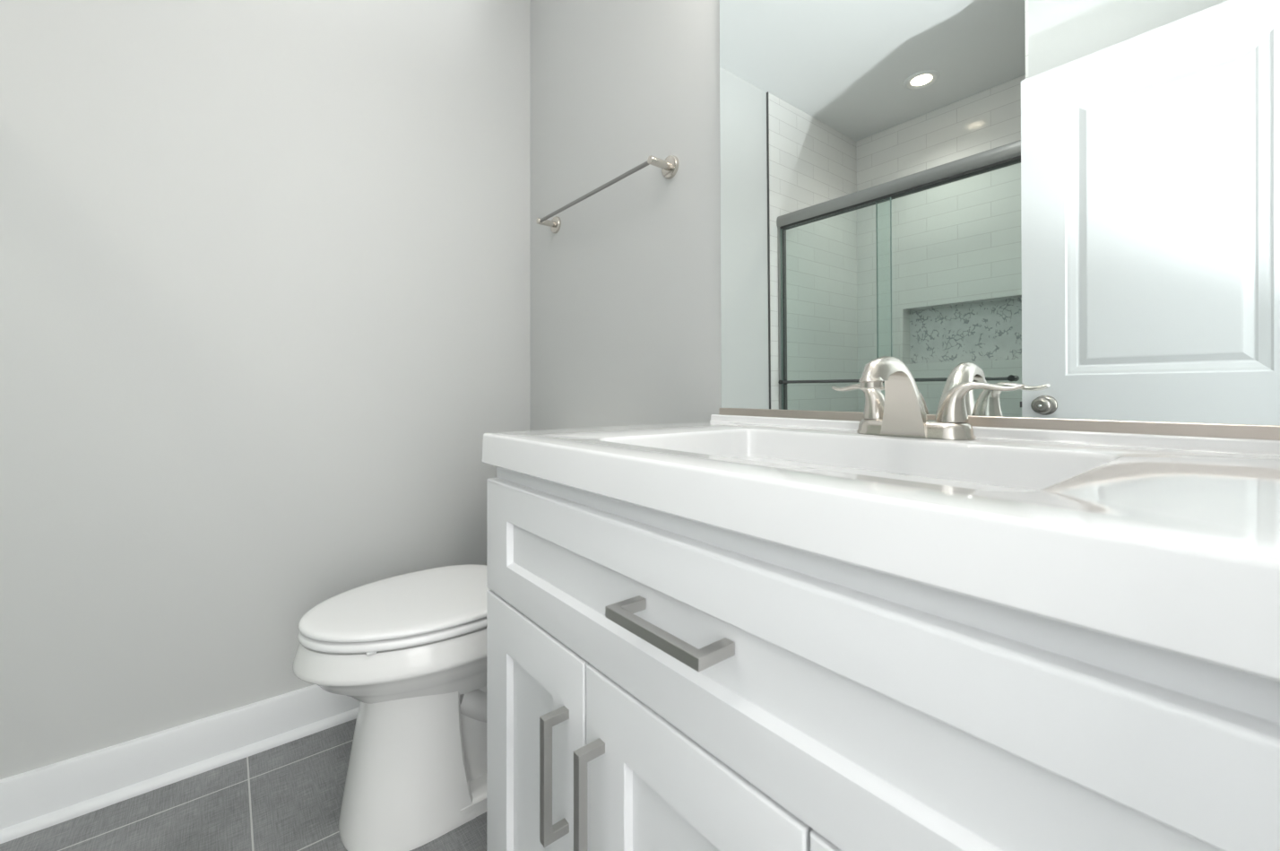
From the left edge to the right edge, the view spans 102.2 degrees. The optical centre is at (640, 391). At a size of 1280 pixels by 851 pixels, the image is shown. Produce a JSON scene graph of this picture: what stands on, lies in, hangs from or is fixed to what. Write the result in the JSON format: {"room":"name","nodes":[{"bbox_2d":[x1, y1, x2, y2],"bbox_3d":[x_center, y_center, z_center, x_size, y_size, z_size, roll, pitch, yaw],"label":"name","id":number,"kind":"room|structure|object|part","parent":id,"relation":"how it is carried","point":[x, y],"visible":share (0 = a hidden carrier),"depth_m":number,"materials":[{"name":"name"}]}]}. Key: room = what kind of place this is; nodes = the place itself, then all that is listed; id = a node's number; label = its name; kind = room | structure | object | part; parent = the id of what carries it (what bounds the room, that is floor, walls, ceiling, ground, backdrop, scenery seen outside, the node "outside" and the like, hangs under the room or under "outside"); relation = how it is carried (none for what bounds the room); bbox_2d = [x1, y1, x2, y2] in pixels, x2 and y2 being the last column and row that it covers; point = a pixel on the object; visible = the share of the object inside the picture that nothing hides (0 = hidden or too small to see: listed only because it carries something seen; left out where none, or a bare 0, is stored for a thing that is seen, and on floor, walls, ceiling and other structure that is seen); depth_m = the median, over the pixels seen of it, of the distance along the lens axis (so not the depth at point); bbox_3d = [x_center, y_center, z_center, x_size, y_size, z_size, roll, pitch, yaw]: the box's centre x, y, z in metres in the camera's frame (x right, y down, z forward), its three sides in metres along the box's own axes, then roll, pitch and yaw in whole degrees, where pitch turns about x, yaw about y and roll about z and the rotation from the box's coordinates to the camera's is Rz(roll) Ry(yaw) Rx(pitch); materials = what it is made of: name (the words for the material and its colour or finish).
{"room":"bathroom","nodes":[
{"label":"bathroom","id":0,"kind":"room"},
{"bbox_2d":[0,717,486,850],"bbox_3d":[-0.328,0.950,-0.053,2.424,0.100,3.129,0,0,-39],"label":"floor","id":1,"kind":"structure","parent":0,"point":[288,796],"depth_m":1.10,"materials":[{"name":"tile"}]},
{"bbox_2d":[292,563,489,850],"bbox_3d":[-0.391,0.522,1.220,0.717,0.756,0.446,0,0,-39],"label":"toilet","id":2,"kind":"object","parent":1,"relation":"on","point":[410,647],"visible":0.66,"depth_m":1.03,"materials":[{"name":"porcelain"},{"name":"plastic"}]},
{"bbox_3d":[-0.486,0.475,1.143,0.454,0.016,0.351,0,0,-39],"label":"seat","id":3,"kind":"part","parent":2,"relation":"part of","materials":[{"name":"white plastic"}]},
{"bbox_3d":[-0.487,0.455,1.142,0.450,0.016,0.349,0,0,-39],"label":"lid","id":4,"kind":"part","parent":2,"relation":"part of","materials":[{"name":"white plastic"}]},
{"bbox_2d":[486,467,1279,850],"bbox_3d":[0.216,0.504,0.606,0.548,0.792,0.821,0,0,-39],"label":"vanity cabinet","id":5,"kind":"object","parent":1,"relation":"on","point":[657,680],"visible":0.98,"depth_m":0.35,"materials":[{"name":"white paint"}]},
{"bbox_3d":[-0.140,0.541,0.674,0.016,0.488,0.268,0,0,-39],"label":"cabinet door","id":6,"kind":"part","parent":5,"relation":"part of","materials":[{"name":"white paint"}]},
{"bbox_3d":[-0.096,0.432,0.582,0.032,0.140,0.010,0,0,-39],"label":"bar pull","id":7,"kind":"part","parent":5,"relation":"part of","materials":[{"name":"silver metal"}]},
{"bbox_3d":[-0.051,0.432,0.526,0.032,0.140,0.010,0,0,-39],"label":"bar pull","id":8,"kind":"part","parent":5,"relation":"part of","materials":[{"name":"silver metal"}]},
{"bbox_3d":[0.021,0.203,0.443,0.040,0.010,0.121,0,0,-39],"label":"bar pull","id":9,"kind":"part","parent":5,"relation":"part of","materials":[{"name":"silver metal"}]},
{"bbox_3d":[0.032,0.541,0.461,0.016,0.488,0.273,0,0,-39],"label":"cabinet door","id":10,"kind":"part","parent":5,"relation":"part of","materials":[{"name":"white paint"}]},
{"bbox_3d":[0.205,0.541,0.246,0.016,0.488,0.274,0,0,-39],"label":"cabinet door","id":11,"kind":"part","parent":5,"relation":"part of","materials":[{"name":"white paint"}]},
{"bbox_2d":[481,414,1279,682],"bbox_3d":[0.227,0.109,0.614,0.522,0.123,0.842,0,0,-39],"label":"countertop","id":12,"kind":"structure","parent":5,"relation":"on","point":[1171,543],"depth_m":0.33,"materials":[{"name":"white stone"}]},
{"bbox_2d":[831,355,1025,440],"bbox_3d":[0.343,0.007,0.693,0.159,0.108,0.256,0,0,-39],"label":"faucet","id":13,"kind":"object","parent":12,"relation":"on","point":[901,412],"visible":1,"depth_m":0.69,"materials":[{"name":"silver metal"}]},
{"bbox_3d":[0.333,0.013,0.788,0.038,0.053,0.097,0,0,-35],"label":"lever handle","id":14,"kind":"part","parent":13,"relation":"part of","materials":[{"name":"silver metal"}]},
{"bbox_3d":[0.340,0.007,0.691,0.151,0.108,0.061,0,0,-39],"label":"spout","id":15,"kind":"part","parent":13,"relation":"part of","materials":[{"name":"silver metal"}]},
{"bbox_3d":[0.382,0.050,0.725,0.057,0.022,0.155,0,0,-39],"label":"plate","id":16,"kind":"part","parent":13,"relation":"part of","materials":[{"name":"silver metal"}]},
{"bbox_3d":[0.434,0.013,0.663,0.038,0.053,0.097,0,0,-42],"label":"lever handle","id":17,"kind":"part","parent":13,"relation":"part of","materials":[{"name":"silver metal"}]},
{"bbox_2d":[0,0,529,778],"bbox_3d":[-1.316,-0.295,1.096,2.324,2.390,0.100,0,0,-39],"label":"wall","id":18,"kind":"structure","parent":0,"point":[264,264],"depth_m":1.27,"materials":[{"name":"white paint"}]},
{"bbox_2d":[0,683,359,843],"bbox_3d":[-0.890,0.843,1.356,1.334,0.114,0.030,0,0,-39],"label":"baseboard","id":19,"kind":"structure","parent":18,"relation":"attached to","point":[32,800],"depth_m":1.18,"materials":[{"name":"white paint"}]},
{"bbox_2d":[529,0,721,430],"bbox_3d":[0.577,-0.295,0.676,0.100,2.390,3.129,0,0,-39],"label":"wall","id":20,"kind":"structure","parent":0,"point":[625,298],"depth_m":1.36,"materials":[{"name":"white paint"}]},
{"bbox_2d":[536,155,678,233],"bbox_3d":[-0.122,-0.530,1.411,0.067,0.052,0.593,0,0,-39],"label":"towel bar","id":21,"kind":"object","parent":20,"relation":"attached to","point":[670,166],"visible":1,"depth_m":1.27,"materials":[{"name":"silver metal"}]},
{"bbox_3d":[-0.295,-0.530,1.619,0.058,0.018,0.018,0,0,-39],"label":"post","id":22,"kind":"part","parent":21,"relation":"part of","materials":[{"name":"silver metal"}]},
{"bbox_3d":[-0.141,-0.530,1.395,0.010,0.010,0.541,0,0,-39],"label":"rail","id":23,"kind":"part","parent":21,"relation":"part of","materials":[{"name":"silver metal"}]},
{"bbox_3d":[0.045,-0.530,1.198,0.058,0.018,0.018,0,0,-39],"label":"post","id":24,"kind":"part","parent":21,"relation":"part of","materials":[{"name":"silver metal"}]},
{"bbox_2d":[709,414,1279,455],"bbox_3d":[0.420,0.056,0.769,0.027,0.016,0.838,0,0,-39],"label":"backsplash","id":25,"kind":"structure","parent":20,"relation":"attached to","point":[1210,444],"depth_m":0.61,"materials":[{"name":"white stone"}]},
{"bbox_2d":[719,0,1279,440],"bbox_3d":[0.429,-0.422,0.766,0.018,0.940,0.826,0,0,-39],"label":"wall mirror","id":26,"kind":"object","parent":20,"relation":"attached to","point":[1076,203],"visible":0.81,"depth_m":0.69,"materials":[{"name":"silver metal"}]}
]}

